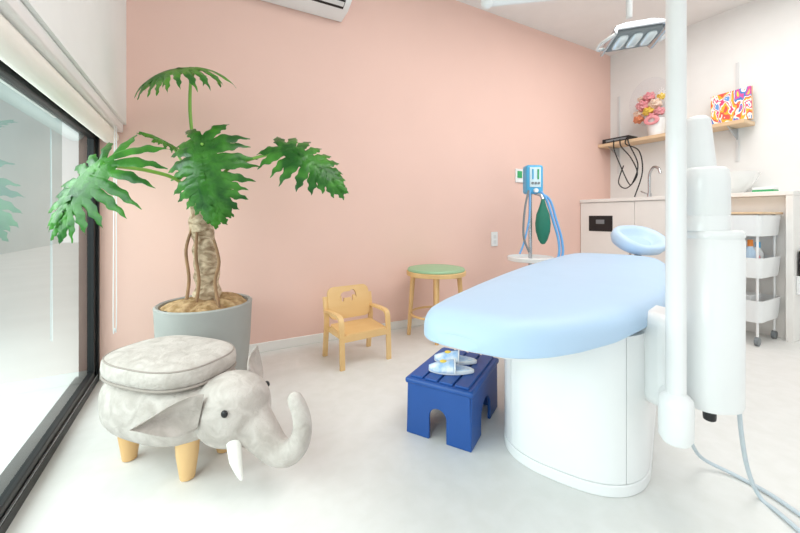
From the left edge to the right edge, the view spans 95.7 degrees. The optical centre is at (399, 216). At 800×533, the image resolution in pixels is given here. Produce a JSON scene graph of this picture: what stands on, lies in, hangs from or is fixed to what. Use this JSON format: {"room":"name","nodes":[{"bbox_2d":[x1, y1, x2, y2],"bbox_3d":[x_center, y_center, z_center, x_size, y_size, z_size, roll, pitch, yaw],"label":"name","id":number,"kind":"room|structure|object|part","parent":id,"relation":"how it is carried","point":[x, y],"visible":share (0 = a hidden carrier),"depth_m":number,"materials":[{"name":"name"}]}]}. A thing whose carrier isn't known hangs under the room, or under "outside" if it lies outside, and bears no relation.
{"room":"dental clinic","nodes":[
{"label":"dental clinic","id":0,"kind":"room"},
{"bbox_2d":[0,0,125,124],"bbox_3d":[-0.327,-1.087,-0.364,0.276,1.240,4.880,0,0,-29],"label":"wall","id":1,"kind":"structure","parent":0,"point":[91,33],"depth_m":1.28,"materials":[{"name":"white paint"}]},
{"bbox_2d":[0,60,99,532],"bbox_3d":[-0.338,0.167,-0.370,0.090,1.267,4.880,0,0,-29],"label":"window","id":2,"kind":"structure","parent":1,"relation":"in","point":[17,480],"depth_m":1.44,"materials":[{"name":"metal"}]},
{"bbox_2d":[0,0,122,333],"bbox_3d":[-0.300,0.036,-0.242,0.091,1.006,4.668,0,0,-29],"label":"roller blind","id":3,"kind":"object","parent":2,"relation":"attached to","point":[26,47],"visible":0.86,"depth_m":0.99,"materials":[{"name":"white fabric"}]},
{"bbox_3d":[-1.320,0.057,1.678,0.009,0.964,0.024,0,0,-3],"label":"pull cord","id":4,"kind":"part","parent":3,"relation":"part of","materials":[{"name":"white plastic"}]},
{"bbox_3d":[-1.044,0.182,0.952,0.001,1.125,1.778,0,0,-29],"label":"pane","id":5,"kind":"part","parent":2,"relation":"part of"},
{"bbox_2d":[153,293,251,369],"bbox_3d":[-0.925,0.601,1.720,0.414,0.398,0.414,0,0,-29],"label":"pot","id":6,"kind":"object","parent":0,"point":[229,319],"depth_m":1.59,"materials":[{"name":"grey ceramic"}]},
{"bbox_2d":[100,0,609,363],"bbox_3d":[0.368,-0.454,2.879,4.445,2.507,0.120,0,0,-29],"label":"wall","id":7,"kind":"structure","parent":0,"point":[428,111],"depth_m":2.45,"materials":[{"name":"pink paint"}]},
{"bbox_2d":[99,317,424,379],"bbox_3d":[0.153,0.772,2.685,3.730,0.055,0.012,0,0,-29],"label":"baseboard","id":8,"kind":"structure","parent":7,"relation":"attached to","point":[314,338],"depth_m":2.25,"materials":[{"name":"white paint"}]},
{"bbox_2d":[262,0,351,21],"bbox_3d":[-0.677,-1.430,2.097,0.790,0.299,0.225,0,0,-29],"label":"air conditioner","id":9,"kind":"object","parent":7,"relation":"attached to","point":[336,10],"visible":1,"depth_m":2.22,"materials":[{"name":"white plastic"}]},
{"bbox_2d":[313,0,345,8],"bbox_3d":[-0.648,-1.306,2.057,0.700,0.031,0.057,0,0,-29],"label":"outlet","id":10,"kind":"object","parent":9,"relation":"attached to","point":[334,4],"depth_m":2.20,"materials":[{"name":"black plastic"}]},
{"bbox_2d":[491,232,497,245],"bbox_3d":[0.794,0.185,3.040,0.070,0.120,0.012,0,0,-29],"label":"wall outlet","id":11,"kind":"object","parent":7,"relation":"attached to","point":[494,235],"visible":1,"depth_m":3.03,"materials":[{"name":"white plastic"}]},
{"bbox_2d":[515,169,522,182],"bbox_3d":[1.073,-0.362,3.192,0.150,0.120,0.016,0,0,-29],"label":"wall switch","id":12,"kind":"object","parent":7,"relation":"attached to","point":[518,172],"visible":0.61,"depth_m":3.17,"materials":[{"name":"white plastic"}]},
{"bbox_2d":[5,325,799,532],"bbox_3d":[1.540,0.840,0.739,4.470,0.080,5.000,0,0,-29],"label":"floor","id":13,"kind":"structure","parent":0,"point":[361,470],"depth_m":1.12,"materials":[{"name":"plastic"}]},
{"bbox_2d":[47,67,348,369],"bbox_3d":[-0.775,0.047,1.593,1.034,1.507,0.782,0,0,-29],"label":"philodendron","id":14,"kind":"object","parent":13,"relation":"on","point":[209,312],"visible":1,"depth_m":1.58,"materials":[{"name":"green plant"}]},
{"bbox_2d":[98,335,311,481],"bbox_3d":[-0.647,0.619,1.144,0.798,0.356,0.406,0,0,20],"label":"stool","id":15,"kind":"object","parent":13,"relation":"on","point":[179,391],"visible":1,"depth_m":1.07,"materials":[{"name":"grey fabric"}]},
{"bbox_2d":[100,335,235,390],"bbox_3d":[-0.777,0.485,1.230,0.416,0.088,0.309,0,0,20],"label":"seat cushion","id":16,"kind":"object","parent":15,"relation":"on","point":[174,362],"depth_m":1.13,"materials":[{"name":"grey fabric"}]},
{"bbox_2d":[322,284,390,370],"bbox_3d":[-0.248,0.604,2.065,0.310,0.393,0.255,0,0,-33],"label":"chair","id":17,"kind":"object","parent":13,"relation":"on","point":[361,303],"visible":1,"depth_m":2.07,"materials":[{"name":"brown wood"}]},
{"bbox_3d":[-0.425,0.630,2.075,0.026,0.342,0.041,0,0,-34],"label":"leg","id":18,"kind":"part","parent":17,"relation":"part of","materials":[{"name":"brown wood"}]},
{"bbox_3d":[-0.351,0.640,1.987,0.008,0.030,0.215,0,0,-34],"label":"rail","id":19,"kind":"part","parent":17,"relation":"part of","materials":[{"name":"brown wood"}]},
{"bbox_3d":[-0.358,0.661,1.973,0.026,0.277,0.223,0,0,-33],"label":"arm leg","id":20,"kind":"part","parent":17,"relation":"part of","materials":[{"name":"brown wood"}]},
{"bbox_3d":[-0.303,0.500,2.148,0.262,0.185,0.056,0,0,-33],"label":"backrest","id":21,"kind":"part","parent":17,"relation":"part of","materials":[{"name":"brown wood"}]},
{"bbox_3d":[-0.237,0.622,2.047,0.262,0.024,0.200,0,0,-33],"label":"seat","id":22,"kind":"part","parent":17,"relation":"part of","materials":[{"name":"brown wood"}]},
{"bbox_3d":[-0.185,0.644,1.969,0.280,0.032,0.014,0,0,-34],"label":"rail","id":23,"kind":"part","parent":17,"relation":"part of","materials":[{"name":"brown wood"}]},
{"bbox_3d":[-0.189,0.630,2.232,0.026,0.342,0.041,0,0,-33],"label":"leg","id":24,"kind":"part","parent":17,"relation":"part of","materials":[{"name":"yellow wood"}]},
{"bbox_3d":[-0.121,0.661,2.130,0.026,0.277,0.223,0,0,-33],"label":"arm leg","id":25,"kind":"part","parent":17,"relation":"part of","materials":[{"name":"brown wood"}]},
{"bbox_2d":[407,264,465,344],"bbox_3d":[0.244,0.569,2.450,0.400,0.464,0.400,0,0,0],"label":"round stool","id":26,"kind":"object","parent":13,"relation":"on","point":[435,272],"visible":0.78,"depth_m":2.36,"materials":[{"name":"brown wood"}]},
{"bbox_3d":[0.077,0.592,2.461,0.059,0.417,0.034,0,0,0],"label":"leg","id":27,"kind":"part","parent":26,"relation":"part of","materials":[{"name":"brown wood"}]},
{"bbox_2d":[407,264,464,274],"bbox_3d":[0.244,0.349,2.450,0.388,0.025,0.388,0,0,0],"label":"cushion","id":28,"kind":"object","parent":26,"relation":"on","point":[424,269],"depth_m":2.34,"materials":[{"name":"green fabric"}]},
{"bbox_3d":[0.233,0.592,2.283,0.034,0.417,0.059,0,0,0],"label":"leg","id":29,"kind":"part","parent":26,"relation":"part of","materials":[{"name":"brown wood"}]},
{"bbox_3d":[0.411,0.592,2.439,0.059,0.417,0.034,0,0,0],"label":"leg","id":30,"kind":"part","parent":26,"relation":"part of","materials":[{"name":"brown wood"}]},
{"bbox_2d":[405,347,498,451],"bbox_3d":[0.218,0.694,1.439,0.262,0.212,0.357,0,0,29],"label":"step stool","id":31,"kind":"object","parent":13,"relation":"on","point":[461,398],"visible":0.92,"depth_m":1.31,"materials":[{"name":"blue plastic"}]},
{"bbox_3d":[0.136,0.705,1.292,0.250,0.190,0.012,0,0,29],"label":"panel","id":32,"kind":"part","parent":31,"relation":"part of","materials":[{"name":"blue plastic"}]},
{"bbox_2d":[429,358,473,374],"bbox_3d":[0.195,0.563,1.375,0.171,0.048,0.084,0,0,7],"label":"slipper","id":33,"kind":"object","parent":31,"relation":"on","point":[443,367],"visible":1,"depth_m":1.35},
{"bbox_2d":[434,350,476,364],"bbox_3d":[0.225,0.563,1.468,0.171,0.048,0.084,0,0,10],"label":"slipper","id":34,"kind":"object","parent":31,"relation":"on","point":[447,355],"visible":0.91,"depth_m":1.45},
{"bbox_3d":[0.322,0.705,1.381,0.012,0.190,0.345,0,0,29],"label":"panel","id":35,"kind":"part","parent":31,"relation":"part of","materials":[{"name":"blue plastic"}]},
{"bbox_2d":[507,165,563,264],"bbox_3d":[0.998,0.202,2.791,0.483,1.193,0.478,0,0,0],"label":"nitrous oxide machine","id":36,"kind":"object","parent":13,"relation":"on","point":[532,174],"visible":0.73,"depth_m":2.70,"materials":[{"name":"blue plastic"}]},
{"bbox_2d":[507,254,553,262],"bbox_3d":[0.980,0.312,2.720,0.336,0.035,0.336,0,0,0],"label":"tray","id":37,"kind":"object","parent":36,"relation":"on","point":[521,258],"depth_m":2.74,"materials":[{"name":"white plastic"}]},
{"bbox_3d":[1.020,-0.300,2.728,0.085,0.150,0.008,0,0,0],"label":"gauge panel","id":38,"kind":"part","parent":36,"relation":"part of","materials":[{"name":"white plastic"}]},
{"bbox_2d":[424,0,799,532],"bbox_3d":[1.011,-0.045,1.646,0.930,1.691,2.287,0,0,37],"label":"dental chair","id":39,"kind":"object","parent":13,"relation":"on","point":[591,345],"visible":1,"depth_m":1.00,"materials":[{"name":"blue plastic"}]},
{"bbox_3d":[0.815,0.285,1.617,0.654,0.091,2.005,0,0,37],"label":"mattress","id":40,"kind":"part","parent":39,"relation":"part of","materials":[{"name":"blue leather"}]},
{"bbox_2d":[480,0,694,448],"bbox_3d":[0.712,-0.148,1.189,0.750,1.486,0.508,0,0,-29],"label":"lamp","id":41,"kind":"object","parent":39,"relation":"attached to","point":[639,353],"depth_m":1.03,"materials":[{"name":"white plastic"}]},
{"bbox_3d":[0.785,0.415,1.100,0.140,0.270,0.170,0,0,-14],"label":"arm","id":42,"kind":"part","parent":39,"relation":"part of","materials":[{"name":"white plastic"}]},
{"bbox_2d":[581,200,664,262],"bbox_3d":[2.252,0.331,3.276,0.520,0.939,1.008,0,0,-29],"label":"base cabinet","id":43,"kind":"object","parent":13,"relation":"on","point":[598,220],"visible":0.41,"depth_m":3.31,"materials":[{"name":"white laminate"}]},
{"bbox_2d":[596,220,603,223],"bbox_3d":[1.885,0.045,3.412,0.006,0.040,0.080,0,0,-29],"label":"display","id":44,"kind":"object","parent":43,"relation":"hanging from","point":[597,221],"depth_m":3.41,"materials":[{"name":"white paper"}]},
{"bbox_3d":[1.924,0.299,3.377,0.020,0.871,0.506,0,0,-29],"label":"door","id":45,"kind":"part","parent":43,"relation":"part of","materials":[{"name":"white laminate"}]},
{"bbox_3d":[2.167,0.299,2.939,0.020,0.871,0.490,0,0,-29],"label":"door","id":46,"kind":"part","parent":43,"relation":"part of","materials":[{"name":"white laminate"}]},
{"bbox_2d":[580,190,799,202],"bbox_3d":[2.367,-0.155,3.071,0.518,0.030,1.478,0,0,-29],"label":"countertop","id":47,"kind":"structure","parent":43,"relation":"on","point":[789,192],"depth_m":2.56,"materials":[{"name":"white laminate"}]},
{"bbox_2d":[640,166,661,196],"bbox_3d":[2.321,-0.319,3.321,0.064,0.297,0.234,0,0,-6],"label":"tap","id":48,"kind":"object","parent":47,"relation":"on","point":[649,194],"visible":0.89,"depth_m":3.35,"materials":[{"name":"metal"}]},
{"bbox_3d":[2.315,-0.338,3.291,0.028,0.257,0.177,0,0,3],"label":"spout","id":49,"kind":"part","parent":48,"relation":"part of","materials":[{"name":"metal"}]},
{"bbox_2d":[730,171,760,192],"bbox_3d":[2.508,-0.250,2.819,0.430,0.160,0.430,0,0,-29],"label":"basin","id":50,"kind":"object","parent":47,"relation":"in","point":[741,181],"visible":0.23,"depth_m":2.64,"materials":[{"name":"white ceramic"}]},
{"bbox_2d":[752,187,778,191],"bbox_3d":[2.538,-0.188,2.516,0.100,0.036,0.110,0,0,-29],"label":"tissue box","id":51,"kind":"object","parent":47,"relation":"on","point":[756,189],"visible":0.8,"depth_m":2.49,"materials":[{"name":"white plastic"}]},
{"bbox_3d":[2.538,-0.197,2.516,0.100,0.018,0.110,0,0,-29],"label":"lid","id":52,"kind":"part","parent":51,"relation":"part of","materials":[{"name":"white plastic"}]},
{"bbox_2d":[731,212,782,345],"bbox_3d":[2.273,0.384,2.438,0.348,0.832,0.348,0,0,-29],"label":"trolley","id":53,"kind":"object","parent":13,"relation":"on","point":[756,224],"visible":0.5,"depth_m":2.26,"materials":[{"name":"white plastic"}]},
{"bbox_2d":[746,240,755,257],"bbox_3d":[2.243,0.260,2.318,0.056,0.230,0.056,0,0,-29],"label":"bottle","id":54,"kind":"object","parent":53,"relation":"in","point":[750,251],"visible":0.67,"depth_m":2.30,"materials":[{"name":"clear plastic"}]},
{"bbox_2d":[746,291,761,301],"bbox_3d":[2.267,0.575,2.417,0.170,0.150,0.170,0,0,-29],"label":"box","id":55,"kind":"object","parent":53,"relation":"in","point":[751,296],"visible":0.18,"depth_m":2.33,"materials":[{"name":"plastic"}]},
{"bbox_2d":[731,215,780,235],"bbox_3d":[2.273,0.055,2.438,0.344,0.130,0.344,0,0,-29],"label":"basket","id":56,"kind":"object","parent":53,"relation":"on","point":[752,225],"depth_m":2.27,"materials":[{"name":"white plastic"}]},
{"bbox_3d":[2.219,0.357,2.247,0.014,0.775,0.014,0,0,-29],"label":"post","id":57,"kind":"part","parent":53,"relation":"part of","materials":[{"name":"white plastic"}]},
{"bbox_2d":[755,242,763,257],"bbox_3d":[2.373,0.270,2.402,0.056,0.210,0.056,0,0,-29],"label":"bottle","id":58,"kind":"object","parent":53,"relation":"in","point":[761,253],"visible":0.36,"depth_m":2.38,"materials":[{"name":"white plastic"}]},
{"bbox_2d":[746,255,780,278],"bbox_3d":[2.273,0.318,2.438,0.344,0.125,0.344,0,0,-29],"label":"basket","id":59,"kind":"object","parent":53,"relation":"on","point":[768,266],"depth_m":2.26,"materials":[{"name":"white plastic"}]},
{"bbox_2d":[746,294,780,322],"bbox_3d":[2.273,0.588,2.438,0.344,0.135,0.344,0,0,-29],"label":"basket","id":60,"kind":"object","parent":53,"relation":"on","point":[766,310],"depth_m":2.26,"materials":[{"name":"white plastic"}]},
{"bbox_3d":[2.463,0.357,2.383,0.014,0.775,0.014,0,0,-29],"label":"post","id":61,"kind":"part","parent":53,"relation":"part of","materials":[{"name":"white plastic"}]},
{"bbox_2d":[731,196,785,338],"bbox_3d":[2.446,0.331,2.559,0.020,0.939,0.433,0,0,-29],"label":"panel","id":62,"kind":"object","parent":13,"relation":"on","point":[770,203],"visible":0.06,"depth_m":2.44,"materials":[{"name":"white laminate"}]},
{"bbox_2d":[786,195,799,342],"bbox_3d":[2.717,0.331,2.441,0.516,0.939,0.035,0,0,-29],"label":"end panel","id":63,"kind":"object","parent":13,"relation":"on","point":[792,201],"visible":0.98,"depth_m":2.32,"materials":[{"name":"white laminate"}]},
{"bbox_2d":[796,251,799,294],"bbox_3d":[2.626,0.360,2.348,0.170,0.280,0.040,0,0,-29],"label":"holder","id":64,"kind":"object","parent":63,"relation":"attached to","point":[797,277],"visible":1,"depth_m":2.32,"materials":[{"name":"white plastic"}]},
{"bbox_2d":[457,0,752,55],"bbox_3d":[1.509,-1.757,0.722,4.540,0.100,5.000,0,0,-29],"label":"ceiling","id":65,"kind":"structure","parent":0,"point":[585,23],"depth_m":3.05,"materials":[{"name":"paint"}]},
{"bbox_2d":[610,0,799,197],"bbox_3d":[3.471,-0.454,1.741,0.120,2.507,4.880,0,0,-29],"label":"wall","id":66,"kind":"structure","parent":0,"point":[763,36],"depth_m":2.96,"materials":[{"name":"white paint"}]},
{"bbox_2d":[598,62,754,173],"bbox_3d":[2.418,-0.850,3.288,0.219,0.800,1.147,0,0,-29],"label":"wall shelf","id":67,"kind":"object","parent":66,"relation":"attached to","point":[733,126],"visible":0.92,"depth_m":3.26,"materials":[{"name":"brown wood"}]},
{"bbox_3d":[2.274,-0.850,3.764,0.011,0.800,0.020,0,0,-29],"label":"rail","id":68,"kind":"part","parent":67,"relation":"part of","materials":[{"name":"white plastic"}]},
{"bbox_2d":[602,135,642,196],"bbox_3d":[2.216,-0.489,3.567,0.205,0.602,0.388,0,0,-29],"label":"cables","id":69,"kind":"object","parent":67,"relation":"on","point":[627,137],"visible":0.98,"depth_m":3.49,"materials":[{"name":"black plastic"}]},
{"bbox_2d":[633,92,664,135],"bbox_3d":[2.348,-1.025,3.394,0.202,0.560,0.370,0,0,-29],"label":"flower arrangement","id":70,"kind":"object","parent":67,"relation":"on","point":[655,124],"visible":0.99,"depth_m":3.33,"materials":[{"name":"pink plastic"}]},
{"bbox_3d":[2.280,-0.930,3.456,0.094,0.081,0.086,0,0,-29],"label":"flower","id":71,"kind":"part","parent":70,"relation":"part of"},
{"bbox_3d":[2.300,-0.987,3.482,0.109,0.090,0.099,0,0,-29],"label":"flower","id":72,"kind":"part","parent":70,"relation":"part of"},
{"bbox_3d":[2.306,-1.055,3.431,0.131,0.111,0.120,0,0,-29],"label":"flower","id":73,"kind":"part","parent":70,"relation":"part of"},
{"bbox_3d":[2.324,-0.984,3.377,0.106,0.090,0.096,0,0,-29],"label":"flower","id":74,"kind":"part","parent":70,"relation":"part of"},
{"bbox_3d":[2.331,-1.124,3.386,0.108,0.090,0.098,0,0,-29],"label":"flower","id":75,"kind":"part","parent":70,"relation":"part of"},
{"bbox_3d":[2.357,-1.042,3.339,0.123,0.098,0.109,0,0,-29],"label":"flower","id":76,"kind":"part","parent":70,"relation":"part of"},
{"bbox_3d":[2.373,-0.825,3.351,0.156,0.160,0.156,0,0,-29],"label":"pot","id":77,"kind":"part","parent":70,"relation":"part of","materials":[{"name":"white ceramic"}]},
{"bbox_3d":[2.365,-0.967,3.304,0.095,0.080,0.085,0,0,-29],"label":"flower","id":78,"kind":"part","parent":70,"relation":"part of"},
{"bbox_3d":[2.392,-1.107,3.316,0.077,0.064,0.070,0,0,-29],"label":"flower","id":79,"kind":"part","parent":70,"relation":"part of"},
{"bbox_2d":[711,86,753,123],"bbox_3d":[2.659,-0.878,2.908,0.070,0.288,0.278,0,0,-29],"label":"painting","id":80,"kind":"object","parent":67,"relation":"on","point":[737,104],"visible":0.79,"depth_m":2.89,"materials":[{"name":"multicoloured paper"}]},
{"bbox_3d":[2.734,-0.850,2.933,0.011,0.800,0.020,0,0,-29],"label":"rail","id":81,"kind":"part","parent":67,"relation":"part of","materials":[{"name":"white plastic"}]},
{"label":"outside","id":82,"kind":"structure","parent":0,"visible":0},
{"bbox_2d":[0,242,78,474],"bbox_3d":[-6.107,0.890,1.188,8.470,0.060,24.000,0,0,-29],"label":"window glass","id":83,"kind":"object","parent":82,"point":[39,286],"depth_m":2.60,"materials":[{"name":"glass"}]},
{"bbox_2d":[0,82,61,253],"bbox_3d":[-6.010,-1.170,2.385,0.200,4.060,22.000,0,0,-29],"label":"wall","id":84,"kind":"structure","parent":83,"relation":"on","point":[30,138],"depth_m":9.58,"materials":[{"name":"white paint"}]}
]}

